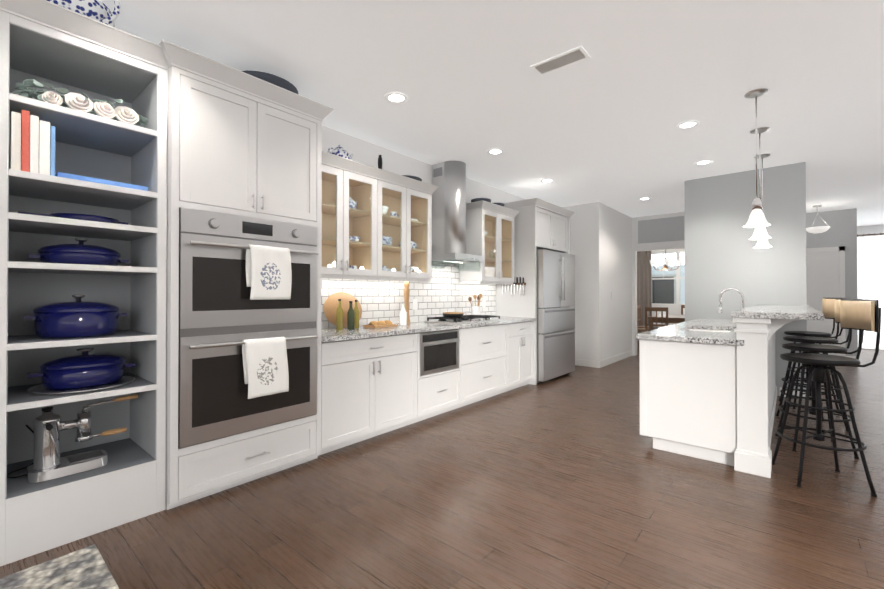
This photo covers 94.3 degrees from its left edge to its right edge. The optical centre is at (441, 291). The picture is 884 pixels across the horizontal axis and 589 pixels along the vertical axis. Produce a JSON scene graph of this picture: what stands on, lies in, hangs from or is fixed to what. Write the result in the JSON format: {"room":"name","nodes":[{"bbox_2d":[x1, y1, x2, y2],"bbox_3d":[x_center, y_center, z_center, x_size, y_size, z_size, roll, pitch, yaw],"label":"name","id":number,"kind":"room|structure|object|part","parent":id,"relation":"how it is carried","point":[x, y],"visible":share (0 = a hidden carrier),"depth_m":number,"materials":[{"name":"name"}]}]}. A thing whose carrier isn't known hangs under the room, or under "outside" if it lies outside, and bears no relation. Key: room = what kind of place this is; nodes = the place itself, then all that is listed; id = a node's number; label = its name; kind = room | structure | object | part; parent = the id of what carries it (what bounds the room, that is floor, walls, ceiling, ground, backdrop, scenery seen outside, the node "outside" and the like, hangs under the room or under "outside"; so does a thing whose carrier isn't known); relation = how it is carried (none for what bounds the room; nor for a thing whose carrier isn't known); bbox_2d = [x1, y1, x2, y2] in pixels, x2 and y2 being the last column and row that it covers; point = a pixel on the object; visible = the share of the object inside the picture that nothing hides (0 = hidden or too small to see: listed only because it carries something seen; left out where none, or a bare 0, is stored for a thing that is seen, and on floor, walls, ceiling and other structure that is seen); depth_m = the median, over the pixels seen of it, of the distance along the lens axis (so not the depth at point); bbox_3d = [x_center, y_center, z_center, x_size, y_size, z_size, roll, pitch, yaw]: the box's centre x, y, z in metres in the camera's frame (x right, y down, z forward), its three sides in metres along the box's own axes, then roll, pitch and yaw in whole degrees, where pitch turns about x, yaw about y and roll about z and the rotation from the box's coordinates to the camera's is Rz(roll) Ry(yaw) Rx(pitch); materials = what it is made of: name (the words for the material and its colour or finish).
{"room":"kitchen","nodes":[
{"label":"kitchen","id":0,"kind":"room"},
{"bbox_2d":[27,376,134,394],"bbox_3d":[-1.982,0.515,2.276,0.450,0.012,0.450,0,-1,40],"label":"tray","id":1,"kind":"object","parent":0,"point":[40,389],"visible":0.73,"depth_m":2.16,"materials":[{"name":"silver metal"}]},
{"bbox_2d":[27,348,135,389],"bbox_3d":[-1.982,0.413,2.276,0.272,0.202,0.449,0,-1,40],"label":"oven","id":2,"kind":"object","parent":1,"relation":"on","point":[85,369],"visible":1,"depth_m":2.18,"materials":[{"name":"ceramic"}]},
{"bbox_2d":[349,197,357,208],"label":"plate","id":3,"kind":"object","parent":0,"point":[353,206],"depth_m":3.76,"materials":[{"name":"white ceramic"}]},
{"bbox_2d":[349,236,359,241],"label":"plate","id":4,"kind":"object","parent":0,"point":[351,238],"depth_m":3.80,"materials":[{"name":"white ceramic"}]},
{"bbox_2d":[328,145,421,180],"bbox_3d":[-0.702,-1.251,3.965,0.340,0.225,1.331,0,-1,40],"label":"decorations","id":5,"kind":"object","parent":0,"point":[340,151],"visible":0.48,"depth_m":3.67,"materials":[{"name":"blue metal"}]},
{"bbox_2d":[382,236,391,245],"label":"plate","id":6,"kind":"object","parent":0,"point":[384,238],"depth_m":4.01,"materials":[{"name":"white ceramic"}]},
{"bbox_2d":[382,266,395,270],"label":"plate","id":7,"kind":"object","parent":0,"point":[383,267],"depth_m":4.05,"materials":[{"name":"white ceramic"}]},
{"bbox_2d":[382,206,398,216],"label":"plate","id":8,"kind":"object","parent":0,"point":[384,207],"depth_m":4.08,"materials":[{"name":"white ceramic"}]},
{"bbox_2d":[411,241,417,248],"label":"plate","id":9,"kind":"object","parent":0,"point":[412,242],"depth_m":4.36,"materials":[{"name":"white ceramic"}]},
{"bbox_2d":[322,125,525,328],"bbox_3d":[-1.545,-0.145,3.389,0.150,2.800,11.090,0,-1,40],"label":"wall","id":10,"kind":"structure","parent":0,"point":[364,152],"depth_m":4.49,"materials":[{"name":"paint"}]},
{"bbox_2d":[321,262,495,328],"bbox_3d":[-0.292,-0.102,4.745,0.003,0.898,3.336,0,-1,40],"label":"tile backsplash","id":11,"kind":"structure","parent":10,"relation":"attached to","point":[444,289],"depth_m":4.75,"materials":[{"name":"white tile"}]},
{"bbox_2d":[413,299,416,309],"bbox_3d":[-0.308,0.144,4.718,0.005,0.120,0.070,0,-1,40],"label":"wall outlet plate","id":12,"kind":"object","parent":11,"relation":"attached to","point":[414,300],"depth_m":4.71,"materials":[{"name":"paint"}]},
{"bbox_2d":[482,298,485,306],"bbox_3d":[0.591,0.151,5.777,0.005,0.120,0.070,0,-1,40],"label":"wall outlet plate","id":13,"kind":"object","parent":11,"relation":"attached to","point":[483,302],"depth_m":5.77,"materials":[{"name":"paint"}]},
{"bbox_2d":[432,160,483,271],"bbox_3d":[0.173,-0.894,4.906,0.502,1.278,0.747,0,-1,40],"label":"range hood","id":14,"kind":"object","parent":10,"relation":"attached to","point":[449,217],"visible":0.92,"depth_m":4.81,"materials":[{"name":"silver metal"}]},
{"bbox_2d":[501,277,525,296],"bbox_3d":[1.008,-0.076,5.814,0.400,0.287,0.024,0,-1,40],"label":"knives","id":15,"kind":"object","parent":10,"relation":"attached to","point":[517,283],"visible":0.67,"depth_m":5.76,"materials":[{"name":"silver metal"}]},
{"bbox_2d":[496,200,567,255],"bbox_3d":[1.397,-0.940,6.260,0.617,0.630,1.080,0,-1,40],"label":"upper cabinet","id":16,"kind":"object","parent":10,"relation":"attached to","point":[525,227],"depth_m":5.76,"materials":[{"name":"paint"}]},
{"bbox_2d":[471,198,504,206],"bbox_3d":[0.621,-1.165,5.521,0.268,0.075,0.603,0,-1,40],"label":"decorative tray","id":17,"kind":"object","parent":16,"relation":"on","point":[484,199],"visible":0.29,"depth_m":5.30,"materials":[{"name":"black metal"}]},
{"bbox_3d":[0.641,-0.613,5.527,0.411,1.025,0.903,0,-1,40],"label":"cabinet glass","id":18,"kind":"part","parent":16,"relation":"part of","materials":[{"name":"glass"}]},
{"bbox_2d":[0,340,883,588],"bbox_3d":[3.530,1.306,3.599,7.700,0.100,18.000,0,-1,40],"label":"floor","id":19,"kind":"structure","parent":0,"point":[575,479],"depth_m":2.30,"materials":[{"name":"brown wood"}]},
{"bbox_2d":[0,544,118,588],"bbox_3d":[-1.955,1.229,1.044,0.850,0.018,1.800,0,-1,40],"label":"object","id":20,"kind":"object","parent":19,"relation":"on","point":[85,568],"visible":0.98,"depth_m":1.78,"materials":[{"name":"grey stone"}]},
{"bbox_2d":[0,436,155,565],"bbox_3d":[-2.015,1.099,2.273,0.562,0.297,0.585,0,-1,40],"label":"shelf","id":21,"kind":"object","parent":19,"relation":"on","point":[38,517],"depth_m":2.08,"materials":[{"name":"paint"}]},
{"bbox_2d":[7,394,137,482],"bbox_3d":[-2.019,0.773,2.262,0.347,0.345,0.531,0,-1,40],"label":"espresso machine","id":22,"kind":"object","parent":21,"relation":"on","point":[49,463],"visible":0.98,"depth_m":2.12,"materials":[{"name":"silver metal"}]},
{"bbox_2d":[0,0,168,565],"bbox_3d":[-2.010,-0.063,2.238,0.626,2.620,0.744,0,-1,40],"label":"bookshelf","id":23,"kind":"object","parent":21,"relation":"attached to","point":[42,41],"depth_m":2.29,"materials":[{"name":"paint"}]},
{"bbox_2d":[17,211,127,224],"bbox_3d":[-2.008,-0.387,2.252,0.296,0.045,0.450,0,-1,40],"label":"skillet","id":24,"kind":"object","parent":23,"relation":"on","point":[86,217],"visible":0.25,"depth_m":2.17,"materials":[{"name":"metal"}]},
{"bbox_2d":[23,294,127,338],"bbox_3d":[-1.994,0.127,2.249,0.355,0.227,0.420,0,-1,40],"label":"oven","id":25,"kind":"object","parent":23,"relation":"on","point":[78,318],"visible":1,"depth_m":2.12,"materials":[{"name":"ceramic"}]},
{"bbox_2d":[9,110,147,190],"bbox_3d":[-1.945,-0.710,2.213,0.332,0.291,0.545,0,-1,40],"label":"cookbooks","id":26,"kind":"object","parent":23,"relation":"on","point":[32,143],"visible":0.6,"depth_m":1.96,"materials":[{"name":"paper"}]},
{"bbox_2d":[28,238,128,265],"bbox_3d":[-1.988,-0.218,2.259,0.345,0.157,0.410,0,-1,40],"label":"blue braiser","id":27,"kind":"object","parent":23,"relation":"on","point":[81,252],"visible":0.94,"depth_m":2.14,"materials":[{"name":"ceramic"}]},
{"bbox_2d":[12,79,147,126],"bbox_3d":[-1.899,-0.984,2.191,0.240,0.134,0.547,0,-1,40],"label":"garland","id":28,"kind":"object","parent":23,"relation":"on","point":[82,102],"visible":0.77,"depth_m":2.11,"materials":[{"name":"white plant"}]},
{"bbox_2d":[47,0,120,26],"bbox_3d":[-2.005,-1.554,2.220,0.469,0.337,0.360,0,-1,40],"label":"teapot","id":29,"kind":"object","parent":23,"relation":"on","point":[98,10],"visible":0.31,"depth_m":2.16,"materials":[{"name":"white ceramic"}]},
{"bbox_2d":[128,40,323,513],"bbox_3d":[-1.465,-0.059,2.873,0.633,2.620,1.030,0,-1,40],"label":"tall cabinet","id":30,"kind":"object","parent":19,"relation":"on","point":[224,164],"depth_m":2.53,"materials":[{"name":"paint"}]},
{"bbox_2d":[242,337,288,398],"bbox_3d":[-1.145,0.485,2.670,0.048,0.369,0.290,0,-1,40],"label":"tea towel","id":31,"kind":"object","parent":30,"relation":"hanging from","point":[265,365],"visible":1,"depth_m":2.65,"materials":[{"name":"fabric"}]},
{"bbox_2d":[246,244,291,299],"bbox_3d":[-1.132,-0.124,2.689,0.048,0.349,0.290,0,-1,40],"label":"tea towel","id":32,"kind":"object","parent":30,"relation":"hanging from","point":[268,273],"visible":0.98,"depth_m":2.66,"materials":[{"name":"fabric"}]},
{"bbox_2d":[242,70,297,93],"bbox_3d":[-1.413,-1.426,2.820,0.480,0.090,0.860,0,-1,40],"label":"basket","id":33,"kind":"object","parent":30,"relation":"on","point":[278,81],"visible":0.04,"depth_m":2.79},
{"bbox_3d":[-0.703,-0.624,3.946,0.411,1.025,1.582,0,-1,40],"label":"cabinet glass","id":34,"kind":"part","parent":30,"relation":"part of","materials":[{"name":"glass"}]},
{"bbox_2d":[324,332,419,453],"bbox_3d":[-0.799,0.819,3.659,0.623,0.875,1.040,0,-1,40],"label":"base cabinet","id":35,"kind":"object","parent":19,"relation":"on","point":[372,387],"depth_m":3.42,"materials":[{"name":"paint"}]},
{"bbox_2d":[324,316,535,343],"bbox_3d":[-0.042,0.367,4.530,0.652,0.040,3.338,0,-1,40],"label":"countertop","id":36,"kind":"structure","parent":35,"relation":"on","point":[362,333],"depth_m":3.83,"materials":[{"name":"grey stone"}]},
{"bbox_2d":[336,299,342,329],"bbox_3d":[-0.916,0.202,3.671,0.060,0.275,0.058,0,-1,40],"label":"oil bottle","id":37,"kind":"object","parent":36,"relation":"on","point":[339,312],"depth_m":3.65,"materials":[{"name":"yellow glass"}]},
{"bbox_2d":[324,292,361,327],"bbox_3d":[-0.928,0.169,3.866,0.101,0.333,0.425,0,-1,40],"label":"round cutting board","id":38,"kind":"object","parent":36,"relation":"on","point":[330,305],"visible":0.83,"depth_m":3.83,"materials":[{"name":"brown wood"}]},
{"bbox_2d":[347,300,357,329],"bbox_3d":[-0.829,0.212,3.729,0.066,0.255,0.064,0,-1,40],"label":"oil bottle","id":39,"kind":"object","parent":36,"relation":"on","point":[352,319],"depth_m":3.71,"materials":[{"name":"green glass"}]},
{"bbox_2d":[363,320,396,327],"bbox_3d":[-0.604,0.312,4.022,0.180,0.059,0.280,0,-1,40],"label":"tray","id":40,"kind":"object","parent":36,"relation":"on","point":[379,324],"visible":1,"depth_m":3.97,"materials":[{"name":"brown wood"}]},
{"bbox_2d":[399,304,406,324],"bbox_3d":[-0.400,0.236,4.217,0.076,0.215,0.076,0,-1,40],"label":"bottle","id":41,"kind":"object","parent":36,"relation":"on","point":[402,316],"visible":0.98,"depth_m":4.19,"materials":[{"name":"ceramic"}]},
{"bbox_2d":[404,281,409,323],"bbox_3d":[-0.386,0.112,4.481,0.080,0.465,0.079,0,-1,40],"label":"pepper mill","id":42,"kind":"object","parent":36,"relation":"on","point":[406,292],"visible":0.85,"depth_m":4.46,"materials":[{"name":"brown wood"}]},
{"bbox_2d":[424,315,502,323],"bbox_3d":[0.275,0.322,4.903,0.480,0.053,0.920,0,-1,40],"label":"gas cooktop","id":43,"kind":"object","parent":36,"relation":"in","point":[469,319],"visible":1,"depth_m":4.72,"materials":[{"name":"silver metal"}]},
{"bbox_2d":[443,311,472,317],"bbox_3d":[0.187,0.262,4.845,0.250,0.064,0.428,0,-1,40],"label":"frying pan","id":44,"kind":"object","parent":43,"relation":"on","point":[453,314],"visible":1,"depth_m":4.69,"materials":[{"name":"black metal"}]},
{"bbox_2d":[468,294,482,314],"bbox_3d":[0.466,0.187,5.465,0.179,0.330,0.180,0,-1,40],"label":"utensil crock","id":45,"kind":"object","parent":36,"relation":"on","point":[475,309],"visible":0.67,"depth_m":5.43,"materials":[{"name":"white ceramic"}]},
{"bbox_2d":[420,328,463,420],"bbox_3d":[-0.267,0.824,4.285,0.623,0.875,0.718,0,-1,40],"label":"base cabinet","id":46,"kind":"object","parent":19,"relation":"on","point":[441,353],"depth_m":4.12,"materials":[{"name":"paint"}]},
{"bbox_3d":[-0.008,0.600,4.105,0.057,0.406,0.596,0,-1,40],"label":"microwave drawer","id":47,"kind":"part","parent":46,"relation":"part of","materials":[{"name":"silver metal"}]},
{"bbox_2d":[464,324,511,405],"bbox_3d":[0.295,0.828,4.946,0.623,0.875,1.018,0,-1,40],"label":"base cabinet","id":48,"kind":"object","parent":19,"relation":"on","point":[487,351],"depth_m":4.76,"materials":[{"name":"paint"}]},
{"bbox_2d":[512,320,535,388],"bbox_3d":[0.807,0.832,5.549,0.623,0.875,0.680,0,-1,40],"label":"base cabinet","id":49,"kind":"object","parent":19,"relation":"on","point":[523,335],"depth_m":5.42,"materials":[{"name":"paint"}]},
{"bbox_2d":[536,249,574,383],"bbox_3d":[1.471,0.349,6.189,0.776,1.850,1.070,0,-1,40],"label":"refrigerator","id":50,"kind":"object","parent":19,"relation":"on","point":[555,314],"visible":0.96,"depth_m":5.85,"materials":[{"name":"silver metal"}]},
{"bbox_2d":[637,328,648,331],"bbox_3d":[4.433,0.806,9.266,0.420,0.980,0.420,0,-1,40],"label":"dining chair","id":51,"kind":"object","parent":19,"relation":"on","point":[640,329],"visible":0.08,"depth_m":9.08,"materials":[{"name":"brown wood"}]},
{"bbox_2d":[637,305,657,332],"bbox_3d":[4.886,0.809,9.800,0.420,0.980,0.420,0,-1,40],"label":"dining chair","id":52,"kind":"object","parent":19,"relation":"on","point":[639,319],"visible":0.46,"depth_m":9.92,"materials":[{"name":"brown wood"}]},
{"bbox_2d":[645,307,667,331],"bbox_3d":[4.421,0.799,8.357,0.420,0.980,0.420,0,-1,40],"label":"dining chair","id":53,"kind":"object","parent":19,"relation":"on","point":[656,309],"visible":0.5,"depth_m":8.21,"materials":[{"name":"brown wood"}]},
{"bbox_2d":[647,314,684,330],"bbox_3d":[5.254,0.914,9.027,1.000,0.760,1.600,0,-1,40],"label":"dining table","id":54,"kind":"object","parent":19,"relation":"on","point":[675,318],"visible":0.33,"depth_m":8.63,"materials":[{"name":"brown wood"}]},
{"bbox_2d":[636,304,795,477],"bbox_3d":[2.912,0.724,4.063,1.045,1.070,2.931,0,-1,40],"label":"kitchen island","id":55,"kind":"object","parent":19,"relation":"on","point":[708,389],"depth_m":3.02,"materials":[{"name":"paint"}]},
{"bbox_2d":[732,304,823,319],"bbox_3d":[3.164,0.167,3.843,0.475,0.040,2.945,0,-1,40],"label":"island countertop","id":56,"kind":"structure","parent":55,"relation":"on","point":[759,311],"depth_m":2.83,"materials":[{"name":"grey stone"}]},
{"bbox_2d":[779,297,842,409],"bbox_3d":[4.051,0.663,4.513,0.545,1.200,0.502,0,-1,40],"label":"bar stool","id":57,"kind":"object","parent":19,"relation":"on","point":[811,334],"visible":0.31,"depth_m":4.46,"materials":[{"name":"black metal"}]},
{"bbox_2d":[776,298,850,430],"bbox_3d":[3.549,0.659,3.929,0.554,1.200,0.521,0,-1,40],"label":"bar stool","id":58,"kind":"object","parent":19,"relation":"on","point":[829,308],"visible":0.5,"depth_m":3.96,"materials":[{"name":"black metal"}]},
{"bbox_2d":[775,298,863,458],"bbox_3d":[3.042,0.654,3.323,0.542,1.200,0.496,0,-1,40],"label":"bar stool","id":59,"kind":"object","parent":19,"relation":"on","point":[813,348],"visible":0.52,"depth_m":3.28,"materials":[{"name":"black metal"}]},
{"bbox_2d":[772,299,880,496],"bbox_3d":[2.540,0.650,2.739,0.550,1.200,0.513,0,-1,40],"label":"bar stool","id":60,"kind":"object","parent":19,"relation":"on","point":[860,315],"visible":1,"depth_m":2.72,"materials":[{"name":"black metal"}]},
{"bbox_2d":[100,0,883,225],"bbox_3d":[3.530,-1.594,3.619,7.700,0.100,18.000,0,-1,40],"label":"ceiling","id":61,"kind":"structure","parent":0,"point":[624,100],"depth_m":3.02,"materials":[{"name":"paint"}]},
{"bbox_2d":[384,92,407,103],"bbox_3d":[-0.364,-1.541,3.267,0.189,0.010,0.189,0,0,1],"label":"recessed light","id":62,"kind":"object","parent":61,"relation":"in","point":[396,98],"depth_m":3.26,"materials":[{"name":"paint"}]},
{"bbox_2d":[487,149,503,154],"bbox_3d":[0.586,-1.532,4.494,0.189,0.010,0.189,0,0,1],"label":"recessed light","id":63,"kind":"object","parent":61,"relation":"in","point":[492,151],"depth_m":4.49,"materials":[{"name":"paint"}]},
{"bbox_2d":[540,179,553,182],"bbox_3d":[1.450,-1.524,5.649,0.189,0.010,0.189,0,0,1],"label":"recessed light","id":64,"kind":"object","parent":61,"relation":"in","point":[545,180],"depth_m":5.65,"materials":[{"name":"paint"}]},
{"bbox_2d":[530,46,590,76],"bbox_3d":[0.791,-1.545,2.758,0.360,0.008,0.160,0,-1,40],"label":"ceiling vent","id":65,"kind":"object","parent":61,"relation":"in","point":[562,60],"visible":1,"depth_m":2.75,"materials":[{"name":"metal"}]},
{"bbox_2d":[649,250,682,270],"bbox_3d":[5.077,-0.991,9.256,0.648,1.025,0.674,0,-1,40],"label":"dining chandelier","id":66,"kind":"object","parent":61,"relation":"hanging from","point":[667,262],"visible":0.98,"depth_m":9.24,"materials":[{"name":"white glass"}]},
{"bbox_2d":[676,120,699,129],"bbox_3d":[2.268,-1.537,3.786,0.189,0.010,0.189,0,0,1],"label":"recessed light","id":67,"kind":"object","parent":61,"relation":"in","point":[688,124],"depth_m":3.78,"materials":[{"name":"paint"}]},
{"bbox_2d":[694,160,712,164],"bbox_3d":[3.103,-1.530,4.861,0.189,0.010,0.189,0,0,34],"label":"recessed light","id":68,"kind":"object","parent":61,"relation":"in","point":[704,162],"depth_m":4.86,"materials":[{"name":"paint"}]},
{"bbox_2d":[743,88,770,227],"bbox_3d":[2.438,-1.029,3.179,0.170,1.034,0.170,0,-1,40],"label":"pendant light","id":69,"kind":"object","parent":61,"relation":"hanging from","point":[757,218],"visible":1,"depth_m":3.17,"materials":[{"name":"white glass"}]},
{"bbox_2d":[750,127,770,239],"bbox_3d":[3.025,-1.024,3.901,0.170,1.034,0.170,0,-1,40],"label":"pendant light","id":70,"kind":"object","parent":61,"relation":"hanging from","point":[759,233],"visible":0.73,"depth_m":3.89,"materials":[{"name":"white glass"}]},
{"bbox_2d":[754,153,771,247],"bbox_3d":[3.612,-1.019,4.622,0.170,1.034,0.170,0,-1,40],"label":"pendant light","id":71,"kind":"object","parent":61,"relation":"hanging from","point":[762,243],"visible":0.67,"depth_m":4.60,"materials":[{"name":"white glass"}]},
{"bbox_2d":[806,204,829,232],"bbox_3d":[6.582,-1.273,7.192,0.340,0.489,0.340,0,-1,40],"label":"light","id":72,"kind":"object","parent":61,"relation":"hanging from","point":[820,229],"visible":0.98,"depth_m":7.13,"materials":[{"name":"white glass"}]},
{"bbox_2d":[563,202,601,360],"bbox_3d":[2.317,-0.118,7.285,0.990,2.800,0.150,0,-1,40],"label":"wall","id":73,"kind":"structure","parent":0,"point":[586,234],"depth_m":7.03,"materials":[{"name":"paint"}]},
{"bbox_2d":[602,203,631,359],"bbox_3d":[3.246,-0.115,7.729,0.150,2.800,1.730,0,-1,40],"label":"wall","id":74,"kind":"structure","parent":0,"point":[617,279],"depth_m":7.60,"materials":[{"name":"paint"}]},
{"bbox_2d":[632,212,684,355],"bbox_3d":[4.695,-0.115,7.728,2.360,2.800,0.155,0,-1,40],"label":"wall","id":75,"kind":"structure","parent":0,"point":[659,232],"depth_m":8.10,"materials":[{"name":"paint"}]},
{"bbox_2d":[637,248,684,339],"bbox_3d":[6.281,-0.097,10.359,3.350,2.800,0.150,0,-1,40],"label":"wall","id":76,"kind":"structure","parent":0,"point":[674,309],"depth_m":10.58,"materials":[{"name":"paint"}]},
{"bbox_2d":[637,251,651,339],"bbox_3d":[5.997,0.032,10.371,2.300,2.482,0.050,0,-1,40],"label":"curtain","id":77,"kind":"object","parent":76,"relation":"hanging from","point":[644,282],"visible":0.19,"depth_m":10.90,"materials":[{"name":"brown fabric"}]},
{"bbox_2d":[651,250,684,305],"bbox_3d":[6.044,-0.346,10.491,1.380,1.400,0.080,0,-1,40],"label":"dining room window","id":78,"kind":"structure","parent":76,"relation":"in","point":[678,286],"depth_m":10.54,"materials":[{"name":"paint"}]},
{"bbox_2d":[684,162,806,395],"bbox_3d":[3.859,-0.132,5.285,1.250,2.800,0.140,0,-1,40],"label":"wall","id":79,"kind":"structure","parent":0,"point":[722,253],"depth_m":5.20,"materials":[{"name":"grey paint"}]},
{"bbox_2d":[575,350,855,396],"bbox_3d":[4.513,1.226,7.135,4.220,0.110,4.340,0,-1,40],"label":"baseboard","id":80,"kind":"structure","parent":79,"relation":"attached to","point":[598,364],"depth_m":7.10,"materials":[{"name":"paint"}]},
{"bbox_2d":[806,208,857,355],"bbox_3d":[7.129,-0.114,7.867,1.170,2.800,0.150,0,-1,40],"label":"wall","id":81,"kind":"structure","parent":0,"point":[842,229],"depth_m":7.53,"materials":[{"name":"paint"}]},
{"bbox_2d":[806,246,845,356],"bbox_3d":[7.024,0.225,7.795,0.920,2.120,0.088,0,-1,40],"label":"hall door","id":82,"kind":"structure","parent":81,"relation":"in","point":[825,271],"depth_m":7.68,"materials":[{"name":"paint"}]},
{"bbox_2d":[857,224,883,349],"bbox_3d":[10.581,-0.109,8.608,3.430,2.800,0.150,0,-1,40],"label":"wall","id":83,"kind":"structure","parent":0,"point":[870,229],"depth_m":9.27,"materials":[{"name":"paint"}]},
{"bbox_2d":[857,233,883,349],"bbox_3d":[9.821,-0.022,9.050,1.360,2.591,0.066,0,-1,40],"label":"window","id":84,"kind":"structure","parent":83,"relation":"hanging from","point":[870,268],"depth_m":9.18,"materials":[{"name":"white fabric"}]},
{"label":"outside","id":85,"kind":"structure","parent":0,"visible":0},
{"bbox_2d":[651,253,684,303],"bbox_3d":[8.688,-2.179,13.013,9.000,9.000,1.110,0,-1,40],"label":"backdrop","id":86,"kind":"structure","parent":85,"point":[672,284],"depth_m":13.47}
]}

